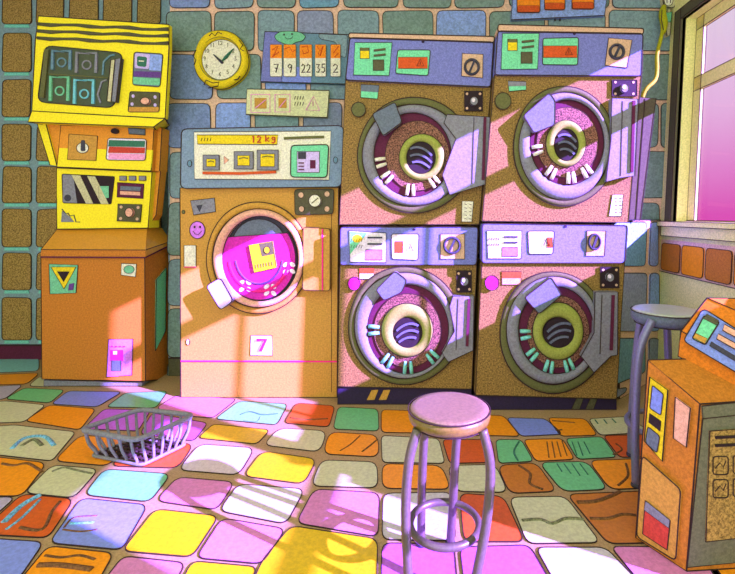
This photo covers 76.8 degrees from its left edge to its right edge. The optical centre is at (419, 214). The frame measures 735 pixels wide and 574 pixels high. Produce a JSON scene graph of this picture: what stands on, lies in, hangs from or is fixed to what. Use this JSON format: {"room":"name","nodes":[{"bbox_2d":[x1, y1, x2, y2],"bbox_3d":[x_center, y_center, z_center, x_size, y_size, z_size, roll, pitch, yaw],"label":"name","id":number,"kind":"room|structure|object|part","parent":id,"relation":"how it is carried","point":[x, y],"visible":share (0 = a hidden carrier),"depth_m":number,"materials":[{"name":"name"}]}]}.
{"room":"laundry","nodes":[
{"label":"laundry","id":0,"kind":"room"},
{"bbox_2d":[0,0,670,374],"bbox_3d":[-1.605,-0.716,3.695,7.151,3.980,0.510,0,0,0],"label":"wall","id":1,"kind":"structure","parent":0,"point":[193,104],"depth_m":3.44,"materials":[{"name":"tile"}]},
{"bbox_2d":[0,344,40,359],"bbox_3d":[-2.998,1.143,3.835,2.211,0.121,0.036,0,0,0],"label":"baseboard","id":2,"kind":"structure","parent":1,"relation":"attached to","point":[7,351],"depth_m":3.82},
{"bbox_2d":[168,357,179,375],"bbox_3d":[-0.438,1.135,3.440,2.879,0.134,0.024,0,0,0],"label":"baseboard","id":3,"kind":"structure","parent":1,"relation":"attached to","point":[173,363],"depth_m":3.43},
{"bbox_2d":[193,30,250,89],"bbox_3d":[-1.468,-1.149,3.406,0.408,0.440,0.069,0,0,0],"label":"wall clock","id":4,"kind":"object","parent":1,"relation":"attached to","point":[221,58],"visible":1,"depth_m":3.40,"materials":[{"name":"yellow plastic"}]},
{"bbox_2d":[246,89,329,117],"bbox_3d":[-0.981,-0.827,3.419,0.616,0.217,0.042,0,0,0],"label":"notice sign","id":5,"kind":"object","parent":1,"relation":"attached to","point":[259,102],"visible":1,"depth_m":3.40,"materials":[{"name":"beige paper"}]},
{"bbox_2d":[260,31,348,84],"bbox_3d":[-0.852,-1.164,3.413,0.663,0.394,0.054,0,0,0],"label":"board","id":6,"kind":"object","parent":1,"relation":"attached to","point":[288,57],"visible":1,"depth_m":3.40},
{"bbox_2d":[510,0,606,21],"bbox_3d":[1.047,-1.688,3.416,0.751,0.492,0.048,0,0,0],"label":"board","id":7,"kind":"object","parent":1,"relation":"attached to","point":[521,10],"visible":1,"depth_m":3.40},
{"bbox_2d":[660,0,674,37],"bbox_3d":[1.838,-1.502,3.415,0.109,0.356,0.051,0,0,0],"label":"wall socket","id":8,"kind":"object","parent":1,"relation":"attached to","point":[670,4],"visible":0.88,"depth_m":3.40,"materials":[{"name":"beige plastic"}]},
{"bbox_3d":[1.838,-1.605,3.415,0.109,0.149,0.050,0,0,0],"label":"plate","id":9,"kind":"part","parent":8,"relation":"part of","materials":[{"name":"beige plastic"}]},
{"bbox_2d":[0,359,734,573],"bbox_3d":[-1.117,1.243,0.775,5.965,0.114,6.350,0,0,0],"label":"floor","id":10,"kind":"structure","parent":0,"point":[256,485],"depth_m":2.00,"materials":[{"name":"tile"}]},
{"bbox_2d":[40,228,168,385],"bbox_3d":[-2.278,0.674,3.353,0.760,1.159,0.340,0,0,0],"label":"laundry cabinet","id":11,"kind":"object","parent":10,"relation":"on","point":[105,306],"visible":0.96,"depth_m":3.20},
{"bbox_2d":[28,15,171,228],"bbox_3d":[-2.243,-0.649,3.305,0.988,1.505,0.271,0,0,0],"label":"vending machine","id":12,"kind":"object","parent":11,"relation":"on","point":[101,88],"visible":1,"depth_m":3.21,"materials":[{"name":"yellow metal"}]},
{"bbox_2d":[31,15,171,119],"bbox_3d":[-2.243,-1.037,3.305,0.988,0.730,0.271,0,0,0],"label":"hood","id":13,"kind":"object","parent":12,"relation":"attached to","point":[84,69],"depth_m":3.21,"materials":[{"name":"metal"}]},
{"bbox_3d":[-2.079,-0.014,3.285,0.178,0.132,0.034,0,0,0],"label":"coin knob","id":14,"kind":"part","parent":12,"relation":"part of","materials":[{"name":"metal"}]},
{"bbox_3d":[-1.933,-0.117,3.389,0.092,0.408,0.082,0,0,0],"label":"panel","id":15,"kind":"part","parent":12,"relation":"part of","materials":[{"name":"orange metal"}]},
{"bbox_3d":[-1.907,-0.478,3.379,0.084,0.320,0.102,0,0,0],"label":"panel","id":16,"kind":"part","parent":12,"relation":"part of","materials":[{"name":"orange metal"}]},
{"bbox_3d":[-2.278,0.197,3.352,0.760,0.205,0.338,0,0,0],"label":"lid","id":17,"kind":"part","parent":11,"relation":"part of","materials":[{"name":"orange wood"}]},
{"bbox_3d":[-1.913,0.690,3.390,0.012,0.581,0.144,0,0,0],"label":"panel","id":18,"kind":"part","parent":11,"relation":"part of","materials":[{"name":"green metal"}]},
{"bbox_2d":[81,407,192,465],"bbox_3d":[-1.431,1.117,2.341,0.429,0.154,0.319,0,0,18],"label":"laundry basket","id":19,"kind":"object","parent":10,"relation":"on","point":[134,446],"visible":1,"depth_m":2.30,"materials":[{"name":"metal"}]},
{"bbox_2d":[179,125,347,397],"bbox_3d":[-1.037,0.307,3.178,1.082,1.783,0.521,0,0,0],"label":"washing machine","id":20,"kind":"object","parent":10,"relation":"on","point":[259,207],"visible":0.99,"depth_m":3.01,"materials":[{"name":"orange metal"}]},
{"bbox_3d":[-1.054,0.280,2.995,0.684,0.736,0.070,0,0,0],"label":"door","id":21,"kind":"part","parent":20,"relation":"part of","materials":[{"name":"pink glass"}]},
{"bbox_3d":[-1.040,0.856,3.013,0.147,0.134,0.018,0,0,0],"label":"number plate","id":22,"kind":"part","parent":20,"relation":"part of","materials":[{"name":"white paper"}]},
{"bbox_3d":[-1.022,-0.386,2.983,0.980,0.322,0.018,0,0,0],"label":"display panel","id":23,"kind":"part","parent":20,"relation":"part of","materials":[{"name":"white plastic"}]},
{"bbox_3d":[-0.691,-0.085,3.013,0.261,0.173,0.025,0,0,0],"label":"lock plate","id":24,"kind":"part","parent":20,"relation":"part of","materials":[{"name":"grey metal"}]},
{"bbox_3d":[-0.683,-0.093,2.996,0.082,0.085,0.029,0,0,0],"label":"lock knob","id":25,"kind":"part","parent":20,"relation":"part of","materials":[{"name":"beige metal"}]},
{"bbox_2d":[337,227,477,404],"bbox_3d":[-0.079,0.636,3.133,0.888,1.127,0.610,0,0,0],"label":"dryer","id":26,"kind":"object","parent":10,"relation":"on","point":[407,295],"depth_m":2.88,"materials":[{"name":"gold metal"}]},
{"bbox_3d":[-0.092,0.695,2.885,0.720,0.745,0.050,0,0,0],"label":"door","id":27,"kind":"part","parent":26,"relation":"part of","materials":[{"name":"metal"}]},
{"bbox_3d":[-0.099,1.142,3.164,0.848,0.114,0.512,0,0,0],"label":"dryer plinth","id":28,"kind":"part","parent":26,"relation":"part of","materials":[{"name":"purple metal"}]},
{"bbox_2d":[381,303,432,356],"bbox_3d":[-0.081,0.720,2.882,0.329,0.341,0.055,0,0,0],"label":"glass bowl","id":29,"kind":"object","parent":26,"relation":"on","point":[406,328],"depth_m":2.87,"materials":[{"name":"yellow glass"}]},
{"bbox_3d":[-0.069,0.194,2.938,0.869,0.244,0.123,0,0,0],"label":"control panel","id":30,"kind":"part","parent":26,"relation":"part of","materials":[{"name":"metal"}]},
{"bbox_2d":[339,32,494,224],"bbox_3d":[-0.021,-0.540,3.133,0.978,1.204,0.610,0,0,0],"label":"dryer","id":31,"kind":"object","parent":26,"relation":"on","point":[416,121],"visible":1,"depth_m":2.88,"materials":[{"name":"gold metal"}]},
{"bbox_3d":[-0.029,-0.375,2.885,0.733,0.733,0.050,0,0,0],"label":"door","id":32,"kind":"part","parent":31,"relation":"part of","materials":[{"name":"grey metal"}]},
{"bbox_3d":[-0.003,-0.957,2.938,0.929,0.314,0.123,0,0,0],"label":"control panel","id":33,"kind":"part","parent":31,"relation":"part of","materials":[{"name":"metal"}]},
{"bbox_2d":[399,134,444,180],"bbox_3d":[0.012,-0.360,2.882,0.291,0.298,0.055,0,0,0],"label":"glass bowl","id":34,"kind":"object","parent":31,"relation":"on","point":[421,156],"depth_m":2.87,"materials":[{"name":"yellow glass"}]},
{"bbox_3d":[0.327,-0.933,2.878,0.138,0.156,0.008,0,0,0],"label":"dial plate","id":35,"kind":"part","parent":31,"relation":"part of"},
{"bbox_3d":[0.336,-0.716,2.897,0.117,0.128,0.022,0,0,0],"label":"lock plate","id":36,"kind":"part","parent":31,"relation":"part of","materials":[{"name":"black metal"}]},
{"bbox_3d":[0.337,-0.711,2.878,0.054,0.058,0.024,0,0,0],"label":"lock knob","id":37,"kind":"part","parent":31,"relation":"part of","materials":[{"name":"metal"}]},
{"bbox_3d":[0.203,0.197,2.878,0.154,0.159,0.008,0,0,0],"label":"dial plate","id":38,"kind":"part","parent":26,"relation":"part of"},
{"bbox_3d":[0.277,0.417,2.897,0.098,0.140,0.022,0,0,0],"label":"lock plate","id":39,"kind":"part","parent":26,"relation":"part of","materials":[{"name":"black metal"}]},
{"bbox_3d":[0.278,0.415,2.878,0.054,0.058,0.024,0,0,0],"label":"lock knob","id":40,"kind":"part","parent":26,"relation":"part of","materials":[{"name":"metal"}]},
{"bbox_2d":[401,392,494,573],"bbox_3d":[0.089,0.920,1.541,0.298,0.554,0.298,0,0,0],"label":"round stool","id":41,"kind":"object","parent":10,"relation":"on","point":[453,416],"visible":1,"depth_m":1.46,"materials":[{"name":"purple metal"}]},
{"bbox_3d":[-0.031,0.938,1.442,0.058,0.517,0.097,0,0,17],"label":"leg","id":42,"kind":"part","parent":41,"relation":"part of","materials":[{"name":"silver metal"}]},
{"bbox_3d":[0.012,0.940,1.646,0.039,0.515,0.088,0,0,-20],"label":"leg","id":43,"kind":"part","parent":41,"relation":"part of","materials":[{"name":"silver metal"}]},
{"bbox_3d":[0.098,0.646,1.550,0.268,0.007,0.268,0,0,0],"label":"seat","id":44,"kind":"part","parent":41,"relation":"part of","materials":[{"name":"pink fabric"}]},
{"bbox_3d":[0.127,0.939,1.645,0.038,0.516,0.098,0,0,-36],"label":"leg","id":45,"kind":"part","parent":41,"relation":"part of","materials":[{"name":"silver metal"}]},
{"bbox_3d":[0.187,0.939,1.431,0.060,0.516,0.111,0,0,39],"label":"leg","id":46,"kind":"part","parent":41,"relation":"part of","materials":[{"name":"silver metal"}]},
{"bbox_2d":[471,223,627,409],"bbox_3d":[0.801,0.624,3.093,0.927,1.150,0.691,0,0,0],"label":"washing machine","id":47,"kind":"object","parent":10,"relation":"on","point":[549,297],"depth_m":2.80,"materials":[{"name":"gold metal"}]},
{"bbox_3d":[0.777,1.153,3.124,0.867,0.092,0.592,0,0,0],"label":"dryer plinth","id":48,"kind":"part","parent":47,"relation":"part of","materials":[{"name":"metal"}]},
{"bbox_3d":[0.817,0.718,2.805,0.664,0.749,0.050,0,0,0],"label":"door","id":49,"kind":"part","parent":47,"relation":"part of","materials":[{"name":"metal"}]},
{"bbox_3d":[0.820,0.172,2.858,0.890,0.246,0.123,0,0,0],"label":"control panel","id":50,"kind":"part","parent":47,"relation":"part of","materials":[{"name":"purple metal"}]},
{"bbox_2d":[532,302,583,359],"bbox_3d":[0.839,0.706,2.803,0.314,0.356,0.055,0,0,0],"label":"glass bowl","id":51,"kind":"object","parent":47,"relation":"on","point":[558,331],"depth_m":2.78,"materials":[{"name":"yellow glass"}]},
{"bbox_2d":[480,24,643,222],"bbox_3d":[0.871,-0.557,3.093,0.983,1.210,0.691,0,0,0],"label":"dryer","id":52,"kind":"object","parent":47,"relation":"on","point":[565,100],"visible":1,"depth_m":2.80,"materials":[{"name":"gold metal"}]},
{"bbox_3d":[0.884,-0.419,2.805,0.634,0.737,0.050,0,0,0],"label":"door","id":53,"kind":"part","parent":52,"relation":"part of","materials":[{"name":"metal"}]},
{"bbox_2d":[545,120,585,166],"bbox_3d":[0.887,-0.434,2.803,0.247,0.290,0.055,0,0,0],"label":"glass bowl","id":54,"kind":"object","parent":52,"relation":"on","point":[565,141],"depth_m":2.79,"materials":[{"name":"yellow glass"}]},
{"bbox_3d":[0.906,-0.983,2.858,0.907,0.279,0.123,0,0,0],"label":"control panel","id":55,"kind":"part","parent":52,"relation":"part of","materials":[{"name":"metal"}]},
{"bbox_3d":[1.206,-0.985,2.798,0.168,0.184,0.008,0,0,0],"label":"dial plate","id":56,"kind":"part","parent":52,"relation":"part of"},
{"bbox_3d":[1.248,-0.775,2.817,0.155,0.101,0.022,0,0,0],"label":"lock plate","id":57,"kind":"part","parent":52,"relation":"part of","materials":[{"name":"metal"}]},
{"bbox_3d":[1.243,-0.770,2.798,0.053,0.057,0.024,0,0,0],"label":"lock knob","id":58,"kind":"part","parent":52,"relation":"part of","materials":[{"name":"metal"}]},
{"bbox_3d":[1.070,0.172,2.798,0.125,0.156,0.008,0,0,0],"label":"dial plate","id":59,"kind":"part","parent":47,"relation":"part of","materials":[{"name":"white plastic"}]},
{"bbox_3d":[1.159,0.382,2.817,0.116,0.131,0.022,0,0,0],"label":"lock plate","id":60,"kind":"part","parent":47,"relation":"part of","materials":[{"name":"black metal"}]},
{"bbox_3d":[1.154,0.379,2.798,0.053,0.057,0.024,0,0,0],"label":"lock knob","id":61,"kind":"part","parent":47,"relation":"part of","materials":[{"name":"metal"}]},
{"bbox_2d":[624,304,695,488],"bbox_3d":[1.115,0.816,2.140,0.374,0.763,0.343,0,0,0],"label":"round stool","id":62,"kind":"object","parent":10,"relation":"on","point":[646,317],"visible":0.54,"depth_m":2.02,"materials":[{"name":"metal"}]},
{"bbox_3d":[1.062,0.827,2.265,0.045,0.739,0.097,0,0,-27],"label":"leg","id":63,"kind":"part","parent":62,"relation":"part of","materials":[{"name":"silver metal"}]},
{"bbox_3d":[0.982,0.825,2.026,0.108,0.744,0.049,0,0,0],"label":"leg","id":64,"kind":"part","parent":62,"relation":"part of","materials":[{"name":"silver metal"}]},
{"bbox_3d":[1.135,0.438,2.120,0.291,0.008,0.291,0,0,0],"label":"seat","id":65,"kind":"part","parent":62,"relation":"part of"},
{"bbox_3d":[1.224,0.827,2.265,0.045,0.739,0.103,0,0,36],"label":"leg","id":66,"kind":"part","parent":62,"relation":"part of","materials":[{"name":"purple metal"}]},
{"bbox_2d":[635,297,734,571],"bbox_3d":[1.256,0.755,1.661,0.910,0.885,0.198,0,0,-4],"label":"vending machine","id":67,"kind":"object","parent":10,"relation":"on","point":[686,502],"visible":1,"depth_m":1.60,"materials":[{"name":"orange metal"}]},
{"bbox_3d":[0.855,0.736,1.666,0.027,0.280,0.085,0,0,-29],"label":"coin panel","id":68,"kind":"part","parent":67,"relation":"part of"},
{"bbox_3d":[0.849,1.037,1.635,0.031,0.297,0.156,0,0,-30],"label":"service door","id":69,"kind":"part","parent":67,"relation":"part of","materials":[{"name":"orange metal"}]},
{"bbox_3d":[1.091,0.456,1.673,0.220,0.205,0.073,0,0,38],"label":"control panel","id":70,"kind":"part","parent":67,"relation":"part of","materials":[{"name":"blue plastic"}]},
{"bbox_3d":[1.082,0.901,1.560,0.379,0.562,0.014,0,0,-4],"label":"panel","id":71,"kind":"part","parent":67,"relation":"part of","materials":[{"name":"metal"}]},
{"bbox_3d":[1.143,0.906,1.559,0.374,0.381,0.012,0,0,-4],"label":"instruction plate","id":72,"kind":"part","parent":67,"relation":"part of","materials":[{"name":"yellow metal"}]},
{"bbox_2d":[612,220,660,398],"bbox_3d":[1.379,0.618,3.285,0.849,1.168,0.352,0,0,-42],"label":"wall","id":73,"kind":"structure","parent":0,"point":[642,263],"depth_m":3.17,"materials":[{"name":"tile"}]},
{"bbox_2d":[629,97,656,219],"bbox_3d":[1.464,-0.379,3.248,0.218,0.823,0.384,0,0,0],"label":"air duct","id":74,"kind":"object","parent":73,"relation":"on","point":[647,106],"visible":0.36,"depth_m":3.06,"materials":[{"name":"purple metal"}]},
{"bbox_2d":[641,4,667,96],"bbox_3d":[1.686,-1.171,3.285,0.355,0.761,0.077,0,0,-40],"label":"hose","id":75,"kind":"object","parent":74,"relation":"attached to","point":[663,20],"visible":0.93,"depth_m":3.32,"materials":[{"name":"yellow rubber"}]},
{"bbox_2d":[658,0,734,358],"bbox_3d":[1.889,-0.400,0.525,0.293,3.300,5.850,0,0,0],"label":"wall","id":76,"kind":"structure","parent":0,"point":[691,270],"depth_m":3.25,"materials":[{"name":"tile"}]},
{"bbox_2d":[656,0,734,241],"bbox_3d":[1.869,-0.662,2.220,0.260,1.629,2.364,0,0,0],"label":"window","id":77,"kind":"structure","parent":76,"relation":"in","point":[693,228],"depth_m":3.22,"materials":[{"name":"beige wood"}]},
{"bbox_3d":[1.841,-0.703,2.203,0.120,1.549,2.309,0,0,0],"label":"casing","id":78,"kind":"part","parent":77,"relation":"part of","materials":[{"name":"beige wood"}]},
{"bbox_3d":[1.822,0.098,2.220,0.166,0.108,2.364,0,0,0],"label":"sill","id":79,"kind":"part","parent":77,"relation":"part of","materials":[{"name":"white wood"}]}
]}

